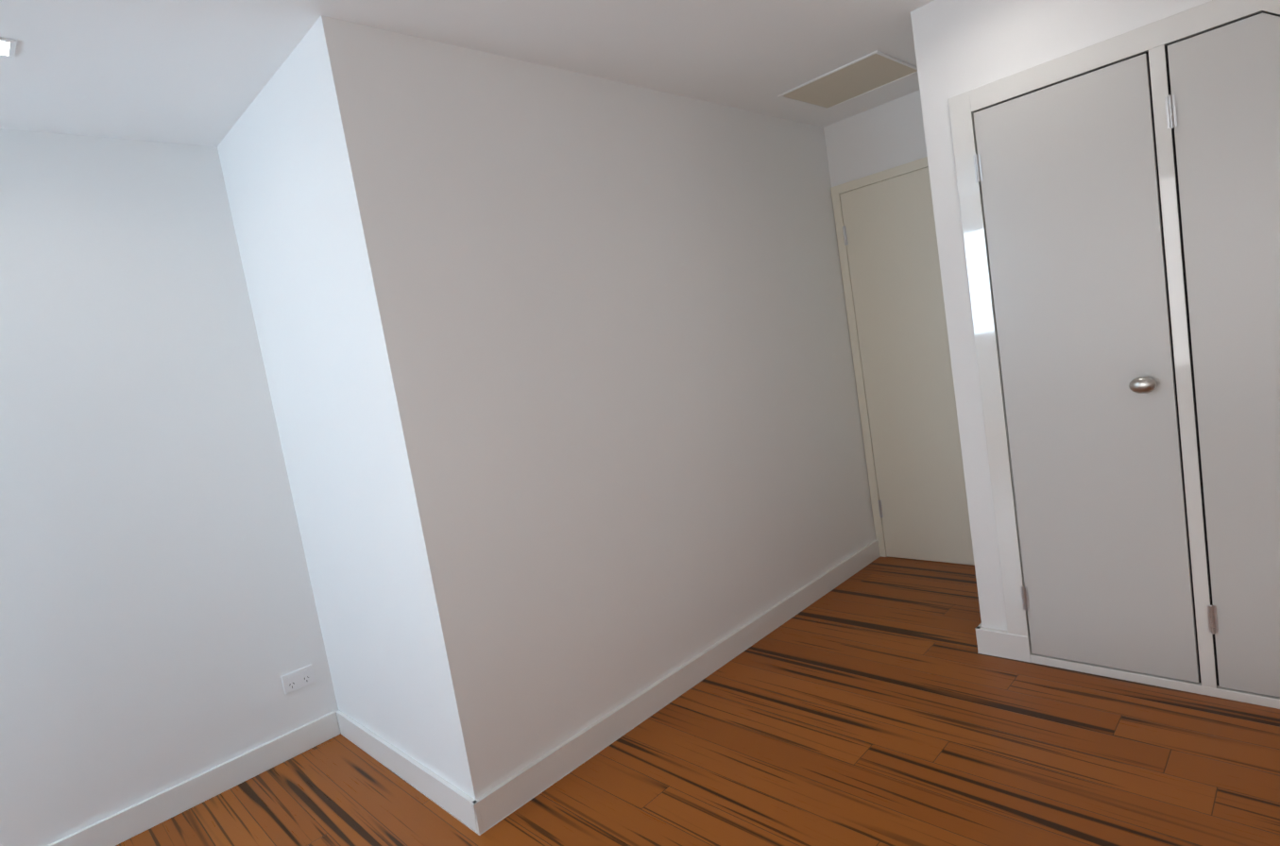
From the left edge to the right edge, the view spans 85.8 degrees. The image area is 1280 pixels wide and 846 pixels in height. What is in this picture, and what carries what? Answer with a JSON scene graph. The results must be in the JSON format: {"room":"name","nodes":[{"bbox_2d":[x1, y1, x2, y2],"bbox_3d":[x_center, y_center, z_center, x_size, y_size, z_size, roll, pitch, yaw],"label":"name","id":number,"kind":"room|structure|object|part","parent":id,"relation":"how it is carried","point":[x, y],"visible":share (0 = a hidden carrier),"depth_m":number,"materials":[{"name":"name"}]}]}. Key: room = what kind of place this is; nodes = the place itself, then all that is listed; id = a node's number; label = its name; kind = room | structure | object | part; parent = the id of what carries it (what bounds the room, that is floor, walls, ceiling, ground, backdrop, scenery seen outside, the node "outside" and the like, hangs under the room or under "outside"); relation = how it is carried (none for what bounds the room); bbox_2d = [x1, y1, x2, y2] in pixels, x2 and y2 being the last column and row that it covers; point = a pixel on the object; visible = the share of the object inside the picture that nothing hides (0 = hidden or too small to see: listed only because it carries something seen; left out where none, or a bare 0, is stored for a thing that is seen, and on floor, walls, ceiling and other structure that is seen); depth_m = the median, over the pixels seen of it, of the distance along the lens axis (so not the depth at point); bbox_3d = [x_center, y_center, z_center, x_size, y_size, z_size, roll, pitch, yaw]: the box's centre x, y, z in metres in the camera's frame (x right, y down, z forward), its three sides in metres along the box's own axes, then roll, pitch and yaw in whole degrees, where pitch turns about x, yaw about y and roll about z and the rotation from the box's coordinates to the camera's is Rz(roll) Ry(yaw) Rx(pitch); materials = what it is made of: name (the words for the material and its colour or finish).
{"room":"bedroom","nodes":[
{"label":"bedroom","id":0,"kind":"room"},
{"bbox_2d":[0,128,340,845],"bbox_3d":[-2.693,0.436,1.595,0.102,2.400,3.500,-3,8,46],"label":"wall","id":1,"kind":"structure","parent":0,"point":[159,625],"depth_m":2.42,"materials":[{"name":"white paint"}]},
{"bbox_2d":[47,711,340,845],"bbox_3d":[-2.439,1.556,1.694,0.018,0.100,3.385,-3,8,46],"label":"baseboard","id":2,"kind":"structure","parent":1,"relation":"attached to","point":[138,819],"depth_m":2.50,"materials":[{"name":"white paint"}]},
{"bbox_2d":[281,665,315,695],"bbox_3d":[-1.373,1.031,2.771,0.012,0.074,0.116,-3,8,46],"label":"electrical outlet plate","id":3,"kind":"object","parent":1,"relation":"attached to","point":[297,678],"visible":1,"depth_m":2.77,"materials":[{"name":"white plastic"}]},
{"bbox_2d":[0,0,935,146],"bbox_3d":[-0.165,-1.333,2.457,2.550,0.100,3.663,-3,8,46],"label":"ceiling","id":4,"kind":"structure","parent":0,"point":[196,72],"depth_m":2.18,"materials":[{"name":"white paint"}]},
{"bbox_2d":[0,37,16,58],"bbox_3d":[-1.667,-0.966,1.762,0.104,0.004,0.105,-3,8,46],"label":"recessed light","id":5,"kind":"object","parent":4,"relation":"in","point":[11,47],"depth_m":1.78,"materials":[{"name":"white plastic"}]},
{"bbox_3d":[-1.667,-0.967,1.762,0.080,0.002,0.080,-3,8,46],"label":"recessed ceiling light lens","id":6,"kind":"part","parent":5,"relation":"part of","materials":[{"name":"white plastic"}]},
{"bbox_2d":[777,50,917,109],"bbox_3d":[0.936,-1.520,3.079,0.475,0.006,0.436,-3,8,46],"label":"trim","id":7,"kind":"structure","parent":4,"relation":"attached to","point":[857,60],"depth_m":2.99,"materials":[{"name":"white paint"}]},
{"bbox_2d":[782,53,917,107],"bbox_3d":[0.936,-1.521,3.079,0.451,0.004,0.411,-3,8,46],"label":"panel","id":8,"kind":"object","parent":7,"relation":"in","point":[873,72],"visible":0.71,"depth_m":3.06,"materials":[{"name":"beige"}]},
{"bbox_2d":[217,15,876,800],"bbox_3d":[-0.163,-0.150,3.342,1.190,2.400,2.666,-3,8,46],"label":"wall","id":9,"kind":"structure","parent":0,"point":[561,378],"depth_m":2.42,"materials":[{"name":"white paint"}]},
{"bbox_2d":[336,710,468,827],"bbox_3d":[-0.879,1.223,2.488,1.060,0.100,0.018,-3,8,46],"label":"baseboard","id":10,"kind":"structure","parent":9,"relation":"attached to","point":[442,793],"depth_m":2.42,"materials":[{"name":"white paint"}]},
{"bbox_2d":[460,540,880,836],"bbox_3d":[0.429,0.958,3.011,0.018,0.100,2.664,-3,8,46],"label":"baseboard","id":11,"kind":"structure","parent":9,"relation":"attached to","point":[484,813],"depth_m":2.58,"materials":[{"name":"white paint"}]},
{"bbox_2d":[115,556,1279,845],"bbox_3d":[0.178,1.309,0.930,4.990,0.100,6.266,-3,8,46],"label":"floor","id":12,"kind":"structure","parent":0,"point":[880,702],"depth_m":2.19,"materials":[{"name":"brown wood"}]},
{"bbox_2d":[947,0,1279,709],"bbox_3d":[1.829,-0.153,1.880,1.721,2.062,0.070,-3,8,46],"label":"wardrobe","id":13,"kind":"object","parent":12,"relation":"on","point":[1147,53],"depth_m":2.16,"materials":[{"name":"white wood"}]},
{"bbox_3d":[1.163,-0.879,2.373,0.022,0.094,0.010,-3,8,46],"label":"wardrobe hinge","id":14,"kind":"part","parent":13,"relation":"part of","materials":[{"name":"silver metal"}]},
{"bbox_3d":[1.410,0.644,2.526,0.022,0.094,0.010,-3,8,46],"label":"wardrobe hinge","id":15,"kind":"part","parent":13,"relation":"part of","materials":[{"name":"silver metal"}]},
{"bbox_3d":[1.846,-0.157,1.897,1.721,2.062,0.022,-3,8,46],"label":"wardrobe frame","id":16,"kind":"part","parent":13,"relation":"part of","materials":[{"name":"white wood"}]},
{"bbox_3d":[1.564,-0.118,2.142,0.070,0.053,0.051,-3,8,46],"label":"wardrobe knob","id":17,"kind":"part","parent":13,"relation":"part of","materials":[{"name":"silver metal"}]},
{"bbox_3d":[1.535,-0.901,1.992,0.022,0.094,0.010,-3,8,46],"label":"robe hinge","id":18,"kind":"part","parent":13,"relation":"part of","materials":[{"name":"silver metal"}]},
{"bbox_3d":[1.781,0.612,2.144,0.022,0.094,0.010,-3,8,46],"label":"wardrobe hinge","id":19,"kind":"part","parent":13,"relation":"part of","materials":[{"name":"silver metal"}]},
{"bbox_2d":[823,89,927,187],"bbox_3d":[2.129,-0.482,2.943,4.990,2.400,0.100,-3,8,46],"label":"wall","id":20,"kind":"structure","parent":0,"point":[885,136],"depth_m":3.54,"materials":[{"name":"white paint"}]},
{"bbox_2d":[830,156,974,565],"bbox_3d":[1.494,-0.276,3.551,0.828,2.081,0.020,-3,8,46],"label":"door frame","id":21,"kind":"structure","parent":20,"relation":"attached to","point":[837,191],"depth_m":3.79,"materials":[{"name":"beige paint"}]},
{"bbox_2d":[839,167,974,564],"bbox_3d":[1.488,-0.253,3.553,0.742,2.023,0.017,-3,8,46],"label":"door","id":22,"kind":"structure","parent":20,"relation":"in","point":[893,253],"depth_m":3.63,"materials":[{"name":"beige paint"}]},
{"bbox_3d":[1.108,-1.014,3.730,0.022,0.104,0.010,-3,8,46],"label":"far door hinge","id":23,"kind":"part","parent":22,"relation":"part of","materials":[{"name":"silver metal"}]},
{"bbox_3d":[1.351,0.483,3.880,0.022,0.104,0.010,-3,8,46],"label":"far door hinge","id":24,"kind":"part","parent":22,"relation":"part of","materials":[{"name":"silver metal"}]},
{"bbox_2d":[910,0,1211,631],"bbox_3d":[2.462,-0.430,1.886,2.820,2.400,0.920,-3,8,46],"label":"wall","id":25,"kind":"structure","parent":0,"point":[962,46],"depth_m":2.44,"materials":[{"name":"white paint"}]},
{"bbox_2d":[974,622,1031,663],"bbox_3d":[1.704,0.758,2.942,0.188,0.100,0.946,-3,8,46],"label":"baseboard","id":26,"kind":"structure","parent":25,"relation":"attached to","point":[999,643],"depth_m":2.62,"materials":[{"name":"white paint"}]}
]}

